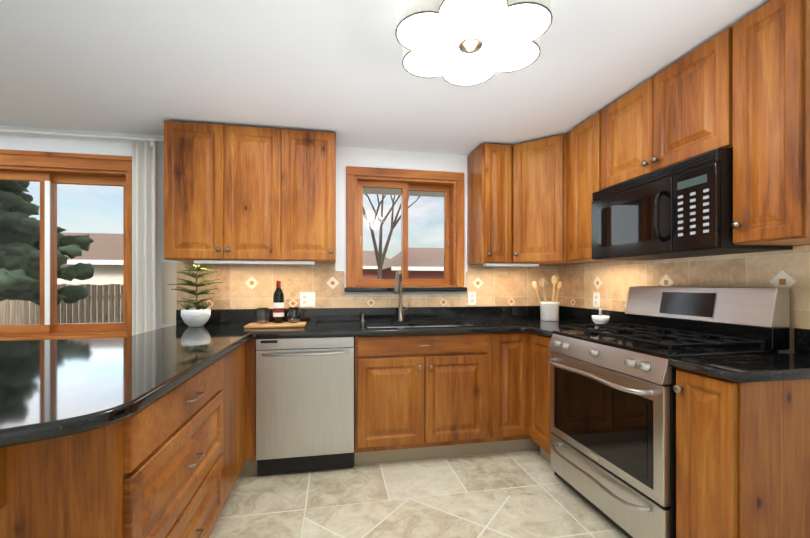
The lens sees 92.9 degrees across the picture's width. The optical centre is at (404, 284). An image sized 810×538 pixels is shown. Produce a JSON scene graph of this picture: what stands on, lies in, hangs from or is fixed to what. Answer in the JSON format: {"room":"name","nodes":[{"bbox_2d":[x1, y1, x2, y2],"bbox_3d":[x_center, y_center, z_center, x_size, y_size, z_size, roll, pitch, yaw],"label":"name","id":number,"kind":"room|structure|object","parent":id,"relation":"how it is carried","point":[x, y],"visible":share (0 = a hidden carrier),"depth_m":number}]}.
{"room":"kitchen","nodes":[
{"label":"kitchen","id":0,"kind":"room"},
{"bbox_2d":[0,125,495,337],"bbox_3d":[-1.249,0.055,3.028,5.620,2.310,0.160,0,0,-11],"label":"wall","id":1,"kind":"structure","parent":0,"point":[372,158],"depth_m":3.08},
{"bbox_2d":[0,149,131,340],"bbox_3d":[-2.846,-0.240,2.714,1.815,1.370,0.190,0,0,-11],"label":"window","id":2,"kind":"structure","parent":1,"relation":"in","point":[51,175],"depth_m":2.76},
{"bbox_2d":[0,128,163,335],"bbox_3d":[-2.759,0.054,2.614,2.100,2.212,0.096,0,0,-11],"label":"curtain","id":3,"kind":"object","parent":1,"relation":"hanging from","point":[144,237],"visible":0.56,"depth_m":2.75},
{"bbox_2d":[162,262,176,323],"bbox_3d":[-1.745,0.065,2.850,0.099,0.460,0.005,0,0,-11],"label":"wall strip","id":4,"kind":"object","parent":1,"relation":"attached to","point":[169,295],"visible":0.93,"depth_m":2.85},
{"bbox_2d":[164,121,283,263],"bbox_3d":[-1.258,-0.625,2.769,0.745,0.920,0.342,0,0,-11],"label":"upper cabinet","id":5,"kind":"object","parent":1,"relation":"attached to","point":[233,194],"depth_m":2.60},
{"bbox_2d":[284,129,335,263],"bbox_3d":[-0.708,-0.625,2.872,0.375,0.920,0.342,0,0,-11],"label":"upper cabinet","id":6,"kind":"object","parent":1,"relation":"attached to","point":[309,156],"depth_m":2.71},
{"bbox_2d":[363,188,443,196],"bbox_3d":[-4.641,-1.000,2.781,16.060,0.180,0.580,0,0,-11],"label":"roof eave","id":7,"kind":"object","parent":1,"relation":"attached to","point":[397,192],"depth_m":3.81},
{"bbox_2d":[344,166,466,291],"bbox_3d":[0.004,-0.442,3.238,1.020,1.005,0.210,0,0,-11],"label":"kitchen window","id":8,"kind":"structure","parent":1,"relation":"in","point":[358,179],"depth_m":3.21},
{"bbox_2d":[467,143,511,265],"bbox_3d":[0.684,-0.625,3.132,0.247,0.920,0.342,0,0,-11],"label":"upper cabinet","id":9,"kind":"object","parent":1,"relation":"attached to","point":[489,167],"depth_m":2.98},
{"bbox_2d":[512,135,563,263],"bbox_3d":[0.994,-0.625,2.885,0.268,0.908,0.272,0,0,-11],"label":"upper cabinet","id":10,"kind":"object","parent":1,"relation":"attached to","point":[537,165],"depth_m":2.87},
{"bbox_2d":[504,264,572,266],"bbox_3d":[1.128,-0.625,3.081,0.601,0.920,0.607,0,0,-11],"label":"under-cabinet light","id":11,"kind":"object","parent":10,"relation":"attached to","point":[520,265],"depth_m":3.10},
{"bbox_2d":[0,0,770,154],"bbox_3d":[-0.816,-1.162,0.282,5.780,0.120,5.720,0,0,-11],"label":"ceiling","id":12,"kind":"structure","parent":0,"point":[148,67],"depth_m":1.97},
{"bbox_2d":[395,0,552,85],"bbox_3d":[0.252,-0.999,1.479,0.597,0.201,0.586,0,0,-11],"label":"ceiling lamp","id":13,"kind":"object","parent":12,"relation":"attached to","point":[465,42],"visible":1,"depth_m":1.43},
{"bbox_2d":[209,449,627,537],"bbox_3d":[-0.816,1.268,0.280,5.780,0.120,5.720,0,0,-11],"label":"floor","id":14,"kind":"structure","parent":0,"point":[523,494],"depth_m":2.12},
{"bbox_2d":[0,329,255,537],"bbox_3d":[-1.517,0.751,1.033,1.650,0.915,2.340,0,0,-11],"label":"base cabinet","id":15,"kind":"object","parent":14,"relation":"on","point":[151,434],"depth_m":1.15},
{"bbox_2d":[145,261,615,473],"bbox_3d":[-0.102,0.524,2.824,3.119,1.373,0.660,0,0,-11],"label":"base cabinet","id":16,"kind":"object","parent":14,"relation":"on","point":[451,378],"depth_m":2.68},
{"bbox_2d":[167,264,222,326],"bbox_3d":[-1.452,0.071,2.696,0.319,0.445,0.323,0,0,-11],"label":"potted plant","id":17,"kind":"object","parent":16,"relation":"on","point":[199,314],"visible":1,"depth_m":2.65},
{"bbox_2d":[244,322,306,328],"bbox_3d":[-0.896,0.285,2.692,0.390,0.018,0.230,0,0,-11],"label":"cutting board","id":18,"kind":"object","parent":16,"relation":"on","point":[276,325],"visible":0.98,"depth_m":2.60},
{"bbox_2d":[256,308,269,323],"bbox_3d":[-1.003,0.221,2.718,0.094,0.108,0.094,0,0,-11],"label":"wine glass","id":19,"kind":"object","parent":18,"relation":"on","point":[262,315],"visible":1,"depth_m":2.68},
{"bbox_2d":[273,281,283,322],"bbox_3d":[-0.900,0.124,2.742,0.076,0.301,0.076,0,0,-11],"label":"wine bottle","id":20,"kind":"object","parent":18,"relation":"on","point":[278,306],"visible":1,"depth_m":2.71},
{"bbox_2d":[287,307,300,322],"bbox_3d":[-0.796,0.221,2.757,0.094,0.108,0.094,0,0,-11],"label":"wine glass","id":21,"kind":"object","parent":18,"relation":"on","point":[293,314],"visible":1,"depth_m":2.72},
{"bbox_2d":[256,336,353,475],"bbox_3d":[-0.673,0.768,2.690,0.603,0.860,0.656,0,0,-11],"label":"dishwasher","id":22,"kind":"object","parent":16,"relation":"in","point":[304,404],"visible":0.96,"depth_m":2.42},
{"bbox_2d":[300,292,314,306],"bbox_3d":[-0.765,0.120,3.024,0.115,0.114,0.009,0,0,-11],"label":"electrical outlet","id":23,"kind":"object","parent":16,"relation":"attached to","point":[307,299],"visible":1,"depth_m":3.02},
{"bbox_2d":[394,271,410,320],"bbox_3d":[-0.021,0.096,3.013,0.162,0.397,0.213,0,0,-11],"label":"faucet","id":24,"kind":"object","parent":16,"relation":"on","point":[397,286],"visible":1,"depth_m":3.07},
{"bbox_2d":[468,292,475,304],"bbox_3d":[0.572,0.120,3.275,0.070,0.114,0.008,0,0,-11],"label":"electrical outlet","id":25,"kind":"object","parent":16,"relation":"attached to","point":[471,298],"visible":1,"depth_m":3.27},
{"bbox_2d":[532,275,561,320],"bbox_3d":[1.162,0.107,3.136,0.209,0.374,0.201,0,0,-11],"label":"utensil crock","id":26,"kind":"object","parent":16,"relation":"on","point":[549,311],"visible":1,"depth_m":3.08},
{"bbox_2d":[593,292,599,307],"bbox_3d":[1.454,0.120,2.924,0.008,0.114,0.070,0,0,-11],"label":"electrical outlet","id":27,"kind":"object","parent":16,"relation":"attached to","point":[596,299],"visible":1,"depth_m":2.92},
{"bbox_2d":[592,309,609,326],"bbox_3d":[1.354,0.230,2.658,0.112,0.128,0.118,0,0,-11],"label":"mortar","id":28,"kind":"object","parent":16,"relation":"on","point":[600,318],"visible":0.88,"depth_m":2.62},
{"bbox_2d":[547,286,789,537],"bbox_3d":[1.238,0.612,2.015,0.724,1.195,0.841,0,0,-11],"label":"range","id":29,"kind":"object","parent":14,"relation":"on","point":[613,421],"visible":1,"depth_m":1.83},
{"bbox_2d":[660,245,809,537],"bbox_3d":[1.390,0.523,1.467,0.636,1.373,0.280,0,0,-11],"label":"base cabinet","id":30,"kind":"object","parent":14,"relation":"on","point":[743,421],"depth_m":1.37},
{"bbox_2d":[561,245,805,352],"bbox_3d":[1.946,0.053,0.798,0.160,2.310,5.400,0,0,-11],"label":"wall","id":31,"kind":"structure","parent":0,"point":[781,351],"depth_m":1.72},
{"bbox_2d":[564,114,621,263],"bbox_3d":[1.347,-0.625,2.615,0.341,0.920,0.382,0,0,-11],"label":"upper cabinet","id":32,"kind":"object","parent":31,"relation":"attached to","point":[579,143],"depth_m":2.61},
{"bbox_2d":[596,27,731,190],"bbox_3d":[1.456,-0.833,2.035,0.341,0.505,0.794,0,0,-11],"label":"upper cabinet","id":33,"kind":"object","parent":31,"relation":"attached to","point":[683,112],"depth_m":1.90},
{"bbox_2d":[592,149,792,260],"bbox_3d":[1.391,-0.358,2.022,0.457,0.415,0.790,0,0,-11],"label":"over-the-range microwave","id":34,"kind":"object","parent":33,"relation":"attached to","point":[683,209],"visible":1,"depth_m":1.83},
{"bbox_2d":[724,0,809,245],"bbox_3d":[1.553,-0.626,1.519,0.341,0.920,0.250,0,0,-11],"label":"upper cabinet","id":35,"kind":"object","parent":31,"relation":"attached to","point":[771,44],"depth_m":1.46},
{"label":"outside","id":36,"kind":"structure","parent":0,"visible":0},
{"bbox_3d":[-8.032,1.962,42.472,80.000,0.200,79.800,0,0,-11],"label":"ground","id":37,"kind":"structure","parent":36,"visible":0},
{"bbox_2d":[0,180,93,305],"bbox_3d":[-9.450,-3.167,6.788,6.235,10.000,6.342,0,0,-11],"label":"pine tree","id":38,"kind":"object","parent":37,"relation":"on","point":[20,246],"depth_m":7.61},
{"bbox_2d":[0,284,122,324],"bbox_3d":[-7.130,0.918,18.685,25.020,1.850,27.105,0,0,-11],"label":"fence","id":39,"kind":"object","parent":37,"relation":"on","point":[95,309],"depth_m":11.19},
{"bbox_2d":[29,264,122,322],"bbox_3d":[-11.646,0.493,18.296,12.000,2.700,8.000,0,0,-11],"label":"house","id":40,"kind":"structure","parent":37,"relation":"on","point":[114,273],"depth_m":14.30},
{"bbox_2d":[61,232,122,259],"bbox_3d":[-11.646,-1.607,18.297,12.800,1.500,8.800,0,0,-11],"label":"house roof","id":41,"kind":"structure","parent":40,"relation":"on","point":[97,253],"depth_m":15.55},
{"bbox_2d":[67,260,122,264],"bbox_3d":[-10.839,-0.796,13.986,12.800,0.170,0.030,0,0,-11],"label":"fascia","id":42,"kind":"object","parent":41,"relation":"attached to","point":[105,262],"depth_m":13.93},
{"bbox_2d":[363,269,377,278],"bbox_3d":[-3.596,0.400,26.924,5.000,2.900,8.000,0,0,-11],"label":"house","id":43,"kind":"structure","parent":37,"relation":"on","point":[370,274],"depth_m":23.14},
{"bbox_2d":[363,251,389,265],"bbox_3d":[-3.596,-1.700,26.926,5.800,1.300,8.800,0,0,-11],"label":"house roof","id":44,"kind":"structure","parent":43,"relation":"on","point":[368,255],"depth_m":24.71},
{"bbox_2d":[363,266,377,268],"bbox_3d":[-2.789,-0.989,22.615,5.800,0.170,0.030,0,0,-11],"label":"fascia","id":45,"kind":"object","parent":44,"relation":"attached to","point":[370,267],"depth_m":22.74},
{"bbox_2d":[363,194,419,278],"bbox_3d":[-0.874,-1.902,14.877,4.241,7.483,4.099,0,0,-11],"label":"bare tree","id":46,"kind":"object","parent":37,"relation":"on","point":[380,260],"depth_m":15.28},
{"bbox_2d":[382,270,443,278],"bbox_3d":[5.372,0.546,22.498,13.000,2.600,8.000,0,0,-11],"label":"house","id":47,"kind":"structure","parent":37,"relation":"on","point":[418,275],"depth_m":17.66},
{"bbox_2d":[376,247,443,271],"bbox_3d":[5.372,-1.404,22.500,13.800,1.300,8.800,0,0,-11],"label":"roof","id":48,"kind":"structure","parent":47,"relation":"on","point":[416,256],"depth_m":19.24},
{"bbox_2d":[391,266,443,270],"bbox_3d":[6.178,-0.692,18.189,13.800,0.170,0.030,0,0,-11],"label":"fascia","id":49,"kind":"object","parent":48,"relation":"attached to","point":[421,268],"depth_m":17.16}
]}

